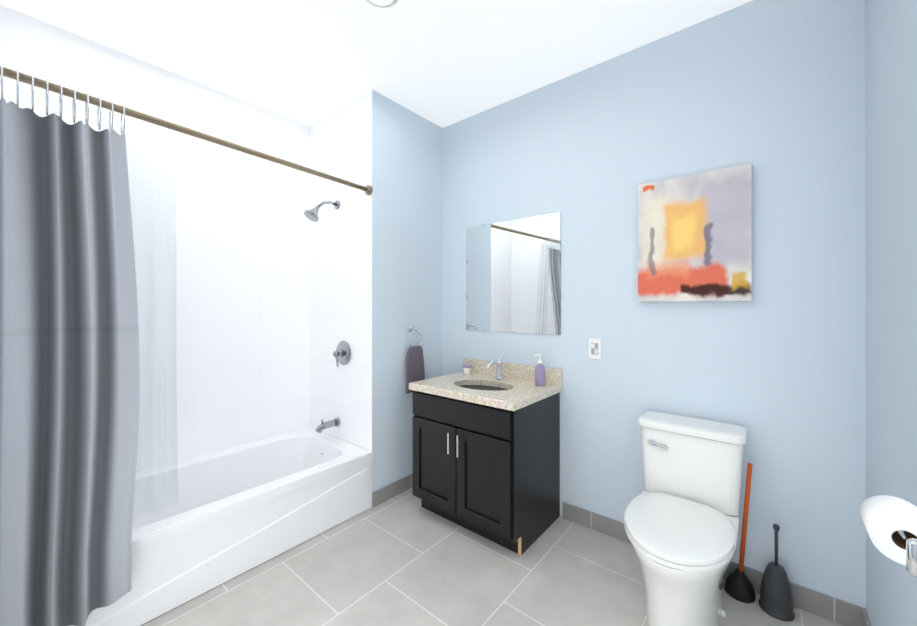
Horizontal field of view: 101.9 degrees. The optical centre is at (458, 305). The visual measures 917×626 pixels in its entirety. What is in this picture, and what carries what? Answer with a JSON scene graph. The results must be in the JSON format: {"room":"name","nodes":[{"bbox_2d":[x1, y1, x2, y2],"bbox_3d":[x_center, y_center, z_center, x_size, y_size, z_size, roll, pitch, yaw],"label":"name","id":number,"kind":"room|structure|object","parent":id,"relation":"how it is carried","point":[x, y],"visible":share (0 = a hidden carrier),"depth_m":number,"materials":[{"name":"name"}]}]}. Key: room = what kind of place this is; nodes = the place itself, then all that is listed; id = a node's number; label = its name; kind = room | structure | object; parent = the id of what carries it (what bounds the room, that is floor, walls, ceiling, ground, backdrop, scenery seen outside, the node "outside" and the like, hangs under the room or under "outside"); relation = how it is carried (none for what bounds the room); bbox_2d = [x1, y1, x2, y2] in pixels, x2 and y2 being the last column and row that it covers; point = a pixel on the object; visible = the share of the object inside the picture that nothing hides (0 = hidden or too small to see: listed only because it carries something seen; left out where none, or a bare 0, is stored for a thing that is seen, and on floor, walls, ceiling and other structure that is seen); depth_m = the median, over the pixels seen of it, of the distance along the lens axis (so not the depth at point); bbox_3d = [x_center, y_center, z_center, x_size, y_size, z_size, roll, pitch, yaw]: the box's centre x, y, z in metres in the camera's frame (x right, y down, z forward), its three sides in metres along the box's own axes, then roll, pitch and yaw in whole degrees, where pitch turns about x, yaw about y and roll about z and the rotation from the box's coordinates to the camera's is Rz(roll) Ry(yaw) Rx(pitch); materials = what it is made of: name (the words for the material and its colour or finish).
{"room":"bathroom","nodes":[
{"label":"bathroom","id":0,"kind":"room"},
{"bbox_2d":[0,5,309,471],"bbox_3d":[-2.038,-0.050,1.921,0.100,2.700,2.630,0,0,40],"label":"wall","id":1,"kind":"structure","parent":0,"point":[241,296],"depth_m":2.36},
{"bbox_2d":[310,89,442,491],"bbox_3d":[-0.649,-0.049,2.984,0.882,2.700,0.780,0,0,40],"label":"wall","id":2,"kind":"structure","parent":0,"point":[376,273],"depth_m":2.60,"materials":[{"name":"white"}]},
{"bbox_2d":[0,66,372,194],"bbox_3d":[-1.098,-0.773,1.792,0.064,0.109,1.629,0,0,40],"label":"curtain rod","id":3,"kind":"object","parent":2,"relation":"attached to","point":[80,96],"visible":0.96,"depth_m":1.61,"materials":[{"name":"beige metal"}]},
{"bbox_2d":[0,63,177,625],"bbox_3d":[-1.391,0.184,1.379,0.219,2.010,0.619,0,0,40],"label":"curtain","id":4,"kind":"object","parent":3,"relation":"hanging from","point":[69,374],"visible":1,"depth_m":1.33,"materials":[{"name":"grey fabric"}]},
{"bbox_2d":[304,200,339,221],"bbox_3d":[-0.941,-0.660,2.561,0.104,0.179,0.242,0,0,40],"label":"shower head","id":5,"kind":"object","parent":2,"relation":"attached to","point":[311,214],"visible":1,"depth_m":2.52},
{"bbox_2d":[316,418,339,432],"bbox_3d":[-0.917,0.831,2.589,0.060,0.090,0.166,0,0,40],"label":"tub spout","id":6,"kind":"object","parent":2,"relation":"attached to","point":[327,425],"visible":0.98,"depth_m":2.57,"materials":[{"name":"silver metal"}]},
{"bbox_2d":[333,341,350,366],"bbox_3d":[-0.827,0.331,2.572,0.170,0.171,0.078,0,0,40],"label":"shower valve","id":7,"kind":"object","parent":2,"relation":"attached to","point":[342,354],"visible":1,"depth_m":2.57,"materials":[{"name":"silver metal"}]},
{"bbox_2d":[372,473,412,506],"bbox_3d":[-0.341,1.253,2.655,0.012,0.095,0.668,0,0,40],"label":"baseboard","id":8,"kind":"structure","parent":2,"relation":"attached to","point":[388,492],"depth_m":2.51,"materials":[{"name":"tile"}]},
{"bbox_2d":[405,325,424,393],"bbox_3d":[-0.316,0.373,2.645,0.062,0.467,0.180,0,0,40],"label":"towel ring","id":9,"kind":"object","parent":2,"relation":"attached to","point":[415,370],"visible":0.94,"depth_m":2.61,"materials":[{"name":"grey fabric"}]},
{"bbox_2d":[0,0,752,127],"bbox_3d":[-0.577,-1.451,1.218,3.249,0.100,3.410,0,0,40],"label":"ceiling","id":10,"kind":"structure","parent":0,"point":[442,63],"depth_m":1.97,"materials":[{"name":"white paint"}]},
{"bbox_2d":[366,0,397,7],"bbox_3d":[-0.351,-1.394,1.660,0.176,0.012,0.176,0,0,40],"label":"recessed light","id":11,"kind":"object","parent":10,"relation":"in","point":[383,3],"visible":1,"depth_m":1.71,"materials":[{"name":"white plastic"}]},
{"bbox_2d":[140,487,843,625],"bbox_3d":[-0.577,1.349,1.215,3.249,0.100,3.410,0,0,40],"label":"floor","id":12,"kind":"structure","parent":0,"point":[404,558],"depth_m":1.73,"materials":[{"name":"tile"}]},
{"bbox_2d":[69,427,372,625],"bbox_3d":[-1.373,1.120,2.018,0.791,0.360,1.622,0,0,40],"label":"bathtub","id":13,"kind":"object","parent":12,"relation":"on","point":[235,511],"visible":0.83,"depth_m":1.99,"materials":[{"name":"white ceramic"}]},
{"bbox_2d":[409,352,561,554],"bbox_3d":[0.153,0.803,2.301,0.765,0.993,0.590,0,0,40],"label":"bathroom vanity","id":14,"kind":"object","parent":12,"relation":"on","point":[486,449],"visible":1,"depth_m":2.09,"materials":[{"name":"black wood"}]},
{"bbox_2d":[463,364,470,373],"bbox_3d":[0.061,0.453,2.648,0.057,0.064,0.057,0,0,40],"label":"jar","id":15,"kind":"object","parent":14,"relation":"on","point":[466,368],"visible":1,"depth_m":2.63,"materials":[{"name":"white plastic"}]},
{"bbox_2d":[533,354,544,385],"bbox_3d":[0.493,0.389,2.258,0.068,0.190,0.062,0,0,40],"label":"soap dispenser","id":16,"kind":"object","parent":14,"relation":"on","point":[539,374],"visible":1,"depth_m":2.23,"materials":[{"name":"purple plastic"}]},
{"bbox_2d":[624,411,747,625],"bbox_3d":[0.938,0.924,1.567,0.426,0.751,0.708,0,0,40],"label":"toilet","id":17,"kind":"object","parent":12,"relation":"on","point":[681,522],"visible":1,"depth_m":1.54,"materials":[{"name":"white ceramic"}]},
{"bbox_2d":[725,463,755,603],"bbox_3d":[1.269,0.999,1.677,0.112,0.601,0.112,0,0,40],"label":"plunger","id":18,"kind":"object","parent":12,"relation":"on","point":[739,586],"visible":1,"depth_m":1.65,"materials":[{"name":"black rubber"}]},
{"bbox_2d":[758,524,794,621],"bbox_3d":[1.357,1.116,1.587,0.120,0.366,0.120,0,0,40],"label":"toilet brush","id":19,"kind":"object","parent":12,"relation":"on","point":[775,600],"visible":1,"depth_m":1.56,"materials":[{"name":"grey plastic"}]},
{"bbox_2d":[443,0,865,608],"bbox_3d":[0.818,-0.050,2.210,2.367,2.700,0.100,0,0,40],"label":"wall","id":20,"kind":"structure","parent":0,"point":[771,92],"depth_m":1.78,"materials":[{"name":"blue paint"}]},
{"bbox_2d":[466,212,560,334],"bbox_3d":[0.345,-0.200,2.530,0.748,0.768,0.009,0,0,40],"label":"mirror","id":21,"kind":"object","parent":20,"relation":"attached to","point":[513,275],"visible":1,"depth_m":2.50,"materials":[{"name":"clear glass"}]},
{"bbox_2d":[589,338,600,359],"bbox_3d":[0.791,0.250,2.159,0.072,0.120,0.011,0,0,40],"label":"outlet","id":22,"kind":"object","parent":20,"relation":"attached to","point":[594,348],"visible":1,"depth_m":2.16,"materials":[{"name":"white plastic"}]},
{"bbox_2d":[638,163,751,301],"bbox_3d":[1.152,-0.333,1.844,0.478,0.625,0.035,0,0,40],"label":"picture","id":23,"kind":"object","parent":20,"relation":"attached to","point":[694,237],"visible":1,"depth_m":1.81},
{"bbox_2d":[563,502,865,625],"bbox_3d":[1.129,1.252,1.878,1.267,0.095,0.012,0,0,40],"label":"baseboard","id":24,"kind":"structure","parent":20,"relation":"attached to","point":[839,611],"depth_m":1.60,"materials":[{"name":"tile"}]},
{"bbox_2d":[865,0,916,625],"bbox_3d":[0.603,-0.052,0.173,0.100,2.700,3.310,0,0,40],"label":"wall","id":25,"kind":"structure","parent":0,"point":[891,219],"depth_m":1.18,"materials":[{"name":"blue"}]},
{"bbox_2d":[862,609,870,625],"bbox_3d":[0.588,1.251,0.242,0.012,0.095,3.198,0,0,40],"label":"baseboard","id":26,"kind":"structure","parent":25,"relation":"attached to","point":[865,620],"depth_m":1.44,"materials":[{"name":"tile"}]},
{"bbox_2d":[860,495,916,576],"bbox_3d":[1.004,0.519,0.833,0.122,0.112,0.236,0,0,40],"label":"toilet paper holder","id":27,"kind":"object","parent":25,"relation":"attached to","point":[890,523],"visible":1,"depth_m":0.84,"materials":[{"name":"silver metal"}]}
]}

